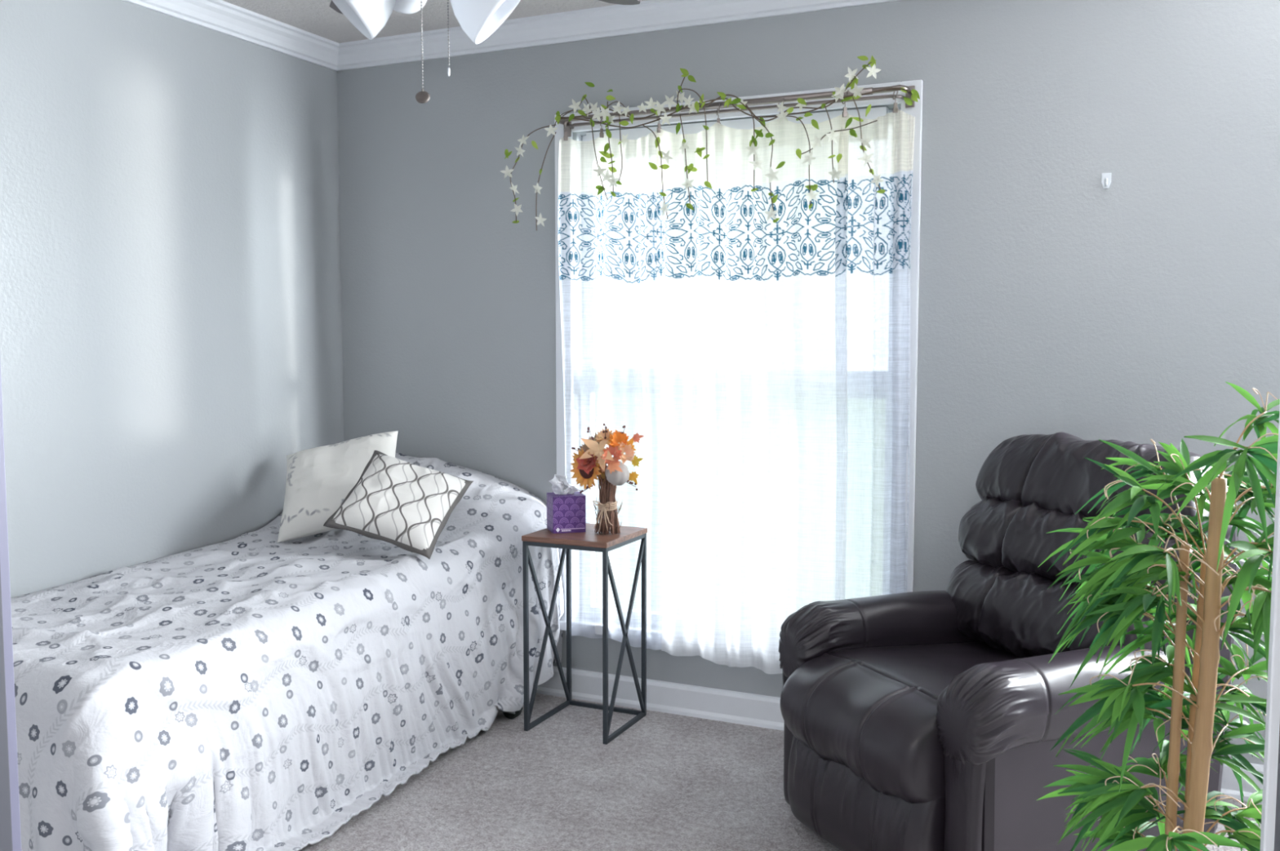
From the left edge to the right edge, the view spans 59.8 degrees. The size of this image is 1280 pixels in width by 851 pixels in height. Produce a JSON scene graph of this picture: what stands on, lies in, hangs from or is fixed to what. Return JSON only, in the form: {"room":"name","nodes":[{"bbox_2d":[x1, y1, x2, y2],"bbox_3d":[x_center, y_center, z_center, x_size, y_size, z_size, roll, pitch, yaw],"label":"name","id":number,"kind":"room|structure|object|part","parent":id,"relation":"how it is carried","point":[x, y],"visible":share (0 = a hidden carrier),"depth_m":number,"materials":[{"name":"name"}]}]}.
{"room":"bedroom","nodes":[
{"label":"bedroom","id":0,"kind":"room"},
{"bbox_2d":[0,0,344,598],"bbox_3d":[-2.234,-0.090,2.319,0.120,2.440,4.750,2,5,25],"label":"wall","id":1,"kind":"structure","parent":0,"point":[171,317],"depth_m":3.59,"materials":[{"name":"grey paint"}]},
{"bbox_2d":[122,0,338,71],"bbox_3d":[-2.142,-1.264,2.188,0.080,0.080,4.750,2,5,25],"label":"trim","id":2,"kind":"structure","parent":1,"relation":"attached to","point":[221,16],"depth_m":3.88,"materials":[{"name":"white paint"}]},
{"bbox_2d":[222,0,648,43],"bbox_3d":[0.093,-1.274,1.158,5.240,0.100,4.990,2,5,25],"label":"ceiling","id":3,"kind":"structure","parent":0,"point":[317,17],"depth_m":3.88,"materials":[{"name":"paint"}]},
{"bbox_2d":[329,0,640,103],"bbox_3d":[-0.428,-1.006,2.408,1.214,0.624,1.264,2,5,25],"label":"ceiling fan","id":4,"kind":"object","parent":3,"relation":"hanging from","point":[479,19],"visible":1,"depth_m":2.42,"materials":[{"name":"glass"}]},
{"bbox_3d":[-0.672,-1.093,2.793,0.131,0.028,0.490,-2,5,-28],"label":"blade","id":5,"kind":"part","parent":4,"relation":"part of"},
{"bbox_3d":[-0.618,-0.935,2.408,0.179,0.182,0.173,2,5,25],"label":"lamp shade","id":6,"kind":"part","parent":4,"relation":"part of","materials":[{"name":"white glass"}]},
{"bbox_3d":[-0.528,-1.006,2.537,0.114,0.114,0.106,-2,5,-27],"label":"lamp shade","id":7,"kind":"part","parent":4,"relation":"part of","materials":[{"name":"white glass"}]},
{"bbox_3d":[-0.468,-0.901,2.383,0.004,0.356,0.003,2,5,25],"label":"pull chain","id":8,"kind":"part","parent":4,"relation":"part of","materials":[{"name":"metal"}]},
{"bbox_3d":[-0.422,-0.937,2.447,0.004,0.292,0.003,2,5,25],"label":"pull chain","id":9,"kind":"part","parent":4,"relation":"part of","materials":[{"name":"metal"}]},
{"bbox_3d":[-0.332,-0.939,2.465,0.180,0.182,0.173,2,5,25],"label":"lamp shade","id":10,"kind":"part","parent":4,"relation":"part of","materials":[{"name":"white glass"}]},
{"bbox_3d":[-0.188,-1.088,2.728,0.131,0.028,0.490,4,6,44],"label":"blade","id":11,"kind":"part","parent":4,"relation":"part of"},
{"bbox_2d":[298,693,1262,850],"bbox_3d":[0.092,1.258,1.351,5.240,0.100,4.990,2,5,25],"label":"floor","id":12,"kind":"structure","parent":0,"point":[668,782],"depth_m":3.21,"materials":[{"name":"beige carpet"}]},
{"bbox_2d":[502,657,555,719],"bbox_3d":[-1.131,0.637,3.423,0.973,0.824,1.870,2,5,25],"label":"bed","id":13,"kind":"object","parent":12,"relation":"on","point":[509,715],"visible":0.02,"depth_m":3.85,"materials":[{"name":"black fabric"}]},
{"bbox_2d":[10,453,564,850],"bbox_3d":[-1.114,0.633,3.179,1.228,0.912,2.339,2,5,25],"label":"duvet cover","id":14,"kind":"object","parent":13,"relation":"on","point":[251,691],"visible":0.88,"depth_m":2.98,"materials":[{"name":"white fabric"}]},
{"bbox_2d":[277,431,398,542],"bbox_3d":[-1.057,0.208,3.922,0.469,0.355,0.324,0,4,-1],"label":"throw cushion","id":15,"kind":"object","parent":14,"relation":"on","point":[319,480],"visible":0.62,"depth_m":3.87,"materials":[{"name":"beige fabric"}]},
{"bbox_2d":[323,450,473,559],"bbox_3d":[-0.778,0.251,3.621,0.407,0.311,0.289,1,4,9],"label":"throw cushion","id":16,"kind":"object","parent":14,"relation":"on","point":[407,506],"visible":1,"depth_m":3.54,"materials":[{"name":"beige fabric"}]},
{"bbox_2d":[521,523,647,744],"bbox_3d":[-0.184,0.690,3.794,0.316,0.663,0.320,2,5,25],"label":"side table","id":17,"kind":"object","parent":12,"relation":"on","point":[589,540],"visible":0.84,"depth_m":3.74,"materials":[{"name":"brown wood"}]},
{"bbox_3d":[-0.381,0.705,3.720,0.014,0.645,0.014,2,5,25],"label":"leg","id":18,"kind":"part","parent":17,"relation":"part of","materials":[{"name":"black metal"}]},
{"bbox_3d":[-0.318,1.009,3.880,0.014,0.014,0.286,2,5,25],"label":"rail","id":19,"kind":"part","parent":17,"relation":"part of","materials":[{"name":"black metal"}]},
{"bbox_3d":[-0.246,0.395,3.635,0.282,0.014,0.014,2,5,25],"label":"rail","id":20,"kind":"part","parent":17,"relation":"part of","materials":[{"name":"black metal"}]},
{"bbox_2d":[546,474,586,533],"bbox_3d":[-0.251,0.262,3.791,0.119,0.192,0.113,-1,5,-15],"label":"tissue box","id":21,"kind":"object","parent":17,"relation":"on","point":[566,506],"visible":1,"depth_m":3.75,"materials":[{"name":"purple cardboard"}]},
{"bbox_3d":[-0.256,0.684,3.992,0.014,0.645,0.014,2,5,25],"label":"leg","id":22,"kind":"part","parent":17,"relation":"part of","materials":[{"name":"black metal"}]},
{"bbox_3d":[-0.112,0.714,3.597,0.014,0.645,0.014,2,5,25],"label":"leg","id":23,"kind":"part","parent":17,"relation":"part of","materials":[{"name":"black metal"}]},
{"bbox_3d":[-0.121,1.003,3.954,0.282,0.014,0.014,2,5,25],"label":"rail","id":24,"kind":"part","parent":17,"relation":"part of","materials":[{"name":"black metal"}]},
{"bbox_2d":[569,423,644,534],"bbox_3d":[-0.117,0.178,3.700,0.276,0.369,0.132,2,5,25],"label":"bouquet","id":25,"kind":"object","parent":17,"relation":"on","point":[592,460],"visible":1,"depth_m":3.67,"materials":[{"name":"fabric"}]},
{"bbox_3d":[-0.185,0.090,3.727,0.071,0.070,0.029,4,6,40],"label":"silk flower","id":26,"kind":"part","parent":25,"relation":"part of","materials":[{"name":"fabric"}]},
{"bbox_3d":[-0.153,0.056,3.721,0.070,0.063,0.043,2,5,25],"label":"silk flower","id":27,"kind":"part","parent":25,"relation":"part of","materials":[{"name":"fabric"}]},
{"bbox_3d":[-0.115,0.164,3.709,0.069,0.070,0.031,2,5,25],"label":"silk flower","id":28,"kind":"part","parent":25,"relation":"part of","materials":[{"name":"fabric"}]},
{"bbox_3d":[-0.113,0.129,3.676,0.058,0.063,0.023,2,5,25],"label":"silk flower","id":29,"kind":"part","parent":25,"relation":"part of","materials":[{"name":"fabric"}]},
{"bbox_3d":[-0.117,0.033,3.696,0.056,0.052,0.062,-3,5,-32],"label":"silk flower","id":30,"kind":"part","parent":25,"relation":"part of","materials":[{"name":"fabric"}]},
{"bbox_3d":[-0.094,0.099,3.638,0.078,0.074,0.031,2,5,25],"label":"silk flower","id":31,"kind":"part","parent":25,"relation":"part of","materials":[{"name":"fabric"}]},
{"bbox_3d":[-0.069,0.050,3.659,0.070,0.070,0.044,2,5,25],"label":"silk flower","id":32,"kind":"part","parent":25,"relation":"part of","materials":[{"name":"fabric"}]},
{"bbox_3d":[-0.050,0.090,3.643,0.072,0.075,0.028,0,4,-4],"label":"silk flower","id":33,"kind":"part","parent":25,"relation":"part of","materials":[{"name":"fabric"}]},
{"bbox_3d":[-0.049,0.389,3.709,0.014,0.014,0.286,2,5,25],"label":"rail","id":34,"kind":"part","parent":17,"relation":"part of","materials":[{"name":"black metal"}]},
{"bbox_3d":[-0.049,1.018,3.757,0.014,0.014,0.286,2,5,25],"label":"rail","id":35,"kind":"part","parent":17,"relation":"part of","materials":[{"name":"black metal"}]},
{"bbox_3d":[0.013,0.694,3.869,0.014,0.645,0.014,2,5,25],"label":"leg","id":36,"kind":"part","parent":17,"relation":"part of","materials":[{"name":"black metal"}]},
{"bbox_2d":[0,359,1279,850],"bbox_3d":[-0.126,0.201,0.618,0.933,2.120,0.145,2,5,25],"label":"door frame","id":37,"kind":"structure","parent":12,"relation":"on","point":[10,818],"depth_m":0.84,"materials":[{"name":"grey paint"}]},
{"bbox_3d":[-0.505,0.182,0.863,0.039,2.120,0.015,2,5,25],"label":"casing","id":38,"kind":"part","parent":37,"relation":"part of","materials":[{"name":"white paint"}]},
{"bbox_3d":[0.302,0.210,0.493,0.049,2.120,0.015,2,5,25],"label":"casing","id":39,"kind":"part","parent":37,"relation":"part of","materials":[{"name":"white paint"}]},
{"bbox_2d":[777,432,1239,850],"bbox_3d":[0.897,0.549,2.858,0.996,1.028,0.814,-2,5,-25],"label":"recliner","id":40,"kind":"object","parent":12,"relation":"on","point":[922,721],"visible":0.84,"depth_m":2.71,"materials":[{"name":"black leather"}]},
{"bbox_3d":[0.417,0.829,3.009,0.030,0.435,0.124,-2,5,-25],"label":"panel","id":41,"kind":"part","parent":40,"relation":"part of","materials":[{"name":"black leather"}]},
{"bbox_2d":[780,642,1018,804],"bbox_3d":[0.773,0.719,2.810,0.721,0.250,0.552,-2,5,-25],"label":"seat cushion","id":42,"kind":"object","parent":40,"relation":"on","point":[869,717],"depth_m":2.67,"materials":[{"name":"black leather"}]},
{"bbox_3d":[0.697,0.874,2.424,0.030,0.435,0.124,-2,5,-25],"label":"panel","id":43,"kind":"part","parent":40,"relation":"part of","materials":[{"name":"black leather"}]},
{"bbox_2d":[946,560,1175,658],"bbox_3d":[1.100,0.515,2.951,0.247,0.247,0.680,-2,5,-25],"label":"cushion","id":44,"kind":"object","parent":40,"relation":"on","point":[997,609],"depth_m":2.96,"materials":[{"name":"black leather"}]},
{"bbox_2d":[958,496,1199,614],"bbox_3d":[1.163,0.331,2.968,0.239,0.240,0.736,-2,5,-25],"label":"cushion","id":45,"kind":"object","parent":40,"relation":"on","point":[1006,537],"depth_m":3.00,"materials":[{"name":"black leather"}]},
{"bbox_3d":[1.033,0.865,2.583,0.715,0.440,0.117,-2,5,-25],"label":"armrest","id":46,"kind":"part","parent":40,"relation":"part of","materials":[{"name":"black leather"}]},
{"bbox_2d":[975,432,1234,544],"bbox_3d":[1.223,0.157,2.983,0.229,0.264,0.732,-2,5,-25],"label":"cushion","id":47,"kind":"object","parent":40,"relation":"on","point":[1051,473],"depth_m":2.98,"materials":[{"name":"black leather"}]},
{"bbox_2d":[1035,382,1279,850],"bbox_3d":[0.799,0.560,1.656,0.406,1.243,0.468,2,5,25],"label":"bamboo plant","id":48,"kind":"object","parent":12,"relation":"on","point":[1121,595],"visible":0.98,"depth_m":1.62,"materials":[{"name":"green plant"}]},
{"bbox_2d":[337,0,1279,764],"bbox_3d":[1.109,-0.175,3.461,5.240,2.440,0.120,2,5,25],"label":"wall","id":49,"kind":"structure","parent":0,"point":[1052,300],"depth_m":3.42,"materials":[{"name":"grey paint"}]},
{"bbox_2d":[337,0,900,71],"bbox_3d":[1.068,-1.345,3.281,5.000,0.080,0.080,2,5,25],"label":"trim","id":50,"kind":"structure","parent":49,"relation":"attached to","point":[650,15],"depth_m":3.87,"materials":[{"name":"white paint"}]},
{"bbox_2d":[554,80,923,635],"bbox_3d":[0.304,-0.161,3.808,1.288,1.859,0.135,2,5,25],"label":"window","id":51,"kind":"structure","parent":49,"relation":"in","point":[917,112],"depth_m":3.58,"materials":[{"name":"white paint"}]},
{"bbox_2d":[558,109,915,674],"bbox_3d":[0.282,-0.082,3.710,1.231,1.813,0.106,2,5,25],"label":"curtain","id":52,"kind":"object","parent":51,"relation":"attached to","point":[768,394],"visible":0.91,"depth_m":3.67,"materials":[{"name":"fabric"}]},
{"bbox_3d":[-0.092,-0.107,3.884,0.404,1.792,0.086,2,5,25],"label":"panel","id":53,"kind":"part","parent":52,"relation":"part of","materials":[{"name":"fabric"}]},
{"bbox_3d":[0.357,-0.078,3.660,0.649,1.815,0.079,2,5,25],"label":"panel","id":54,"kind":"part","parent":52,"relation":"part of","materials":[{"name":"fabric"}]},
{"bbox_3d":[0.737,-0.074,3.512,0.239,1.800,0.088,2,5,25],"label":"panel","id":55,"kind":"part","parent":52,"relation":"part of","materials":[{"name":"fabric"}]},
{"bbox_2d":[559,84,915,137],"bbox_3d":[0.270,-1.030,3.642,1.227,0.065,0.097,2,5,25],"label":"curtain rod","id":56,"kind":"object","parent":51,"relation":"attached to","point":[828,95],"visible":0.7,"depth_m":3.56,"materials":[{"name":"silver metal"}]},
{"bbox_2d":[563,119,568,140],"bbox_3d":[-0.258,-1.028,3.854,0.014,0.081,0.042,-1,4,-11],"label":"curtain ring","id":57,"kind":"object","parent":56,"relation":"hanging from","point":[565,137],"visible":0.91,"depth_m":3.85,"materials":[{"name":"silver metal"}]},
{"bbox_2d":[599,115,604,137],"bbox_3d":[-0.131,-1.023,3.797,0.014,0.081,0.042,-1,4,-7],"label":"curtain ring","id":58,"kind":"object","parent":56,"relation":"hanging from","point":[601,134],"visible":0.81,"depth_m":3.79,"materials":[{"name":"silver metal"}]},
{"bbox_2d":[656,111,662,133],"bbox_3d":[0.064,-1.016,3.707,0.014,0.081,0.042,-1,5,-19],"label":"curtain ring","id":59,"kind":"object","parent":56,"relation":"hanging from","point":[659,125],"visible":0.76,"depth_m":3.71,"materials":[{"name":"silver metal"}]},
{"bbox_2d":[500,55,919,231],"bbox_3d":[0.169,-0.902,3.607,1.446,0.512,0.064,2,5,25],"label":"garland","id":60,"kind":"object","parent":56,"relation":"hanging from","point":[838,95],"visible":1,"depth_m":3.58,"materials":[{"name":"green plant"}]},
{"bbox_2d":[716,103,720,124],"bbox_3d":[0.255,-1.010,3.620,0.014,0.081,0.042,0,4,-6],"label":"curtain ring","id":61,"kind":"object","parent":56,"relation":"hanging from","point":[717,109],"visible":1,"depth_m":3.62,"materials":[{"name":"silver metal"}]},
{"bbox_3d":[0.280,-1.031,3.663,1.170,0.011,0.047,2,5,25],"label":"rod","id":62,"kind":"part","parent":56,"relation":"part of","materials":[{"name":"silver metal"}]},
{"bbox_2d":[841,91,848,117],"bbox_3d":[0.635,-0.996,3.446,0.014,0.081,0.042,-1,4,-12],"label":"curtain ring","id":63,"kind":"object","parent":56,"relation":"hanging from","point":[844,113],"visible":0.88,"depth_m":3.44,"materials":[{"name":"silver metal"}]},
{"bbox_2d":[892,90,898,113],"bbox_3d":[0.776,-0.991,3.381,0.014,0.081,0.042,0,4,-5],"label":"curtain ring","id":64,"kind":"object","parent":56,"relation":"hanging from","point":[895,108],"visible":0.96,"depth_m":3.38,"materials":[{"name":"silver metal"}]},
{"bbox_3d":[0.320,-0.149,3.843,1.160,1.760,0.060,2,5,25],"label":"sash","id":65,"kind":"part","parent":51,"relation":"part of","materials":[{"name":"white paint"}]},
{"bbox_2d":[532,666,1263,803],"bbox_3d":[1.077,0.995,3.482,5.000,0.103,0.028,2,5,25],"label":"baseboard","id":66,"kind":"structure","parent":49,"relation":"attached to","point":[688,700],"depth_m":3.89,"materials":[{"name":"white paint"}]},
{"bbox_2d":[1101,173,1111,188],"bbox_3d":[1.353,-0.712,3.230,0.026,0.044,0.021,2,5,25],"label":"wall hook","id":67,"kind":"object","parent":49,"relation":"attached to","point":[1106,177],"visible":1,"depth_m":3.23,"materials":[{"name":"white plastic"}]}
]}

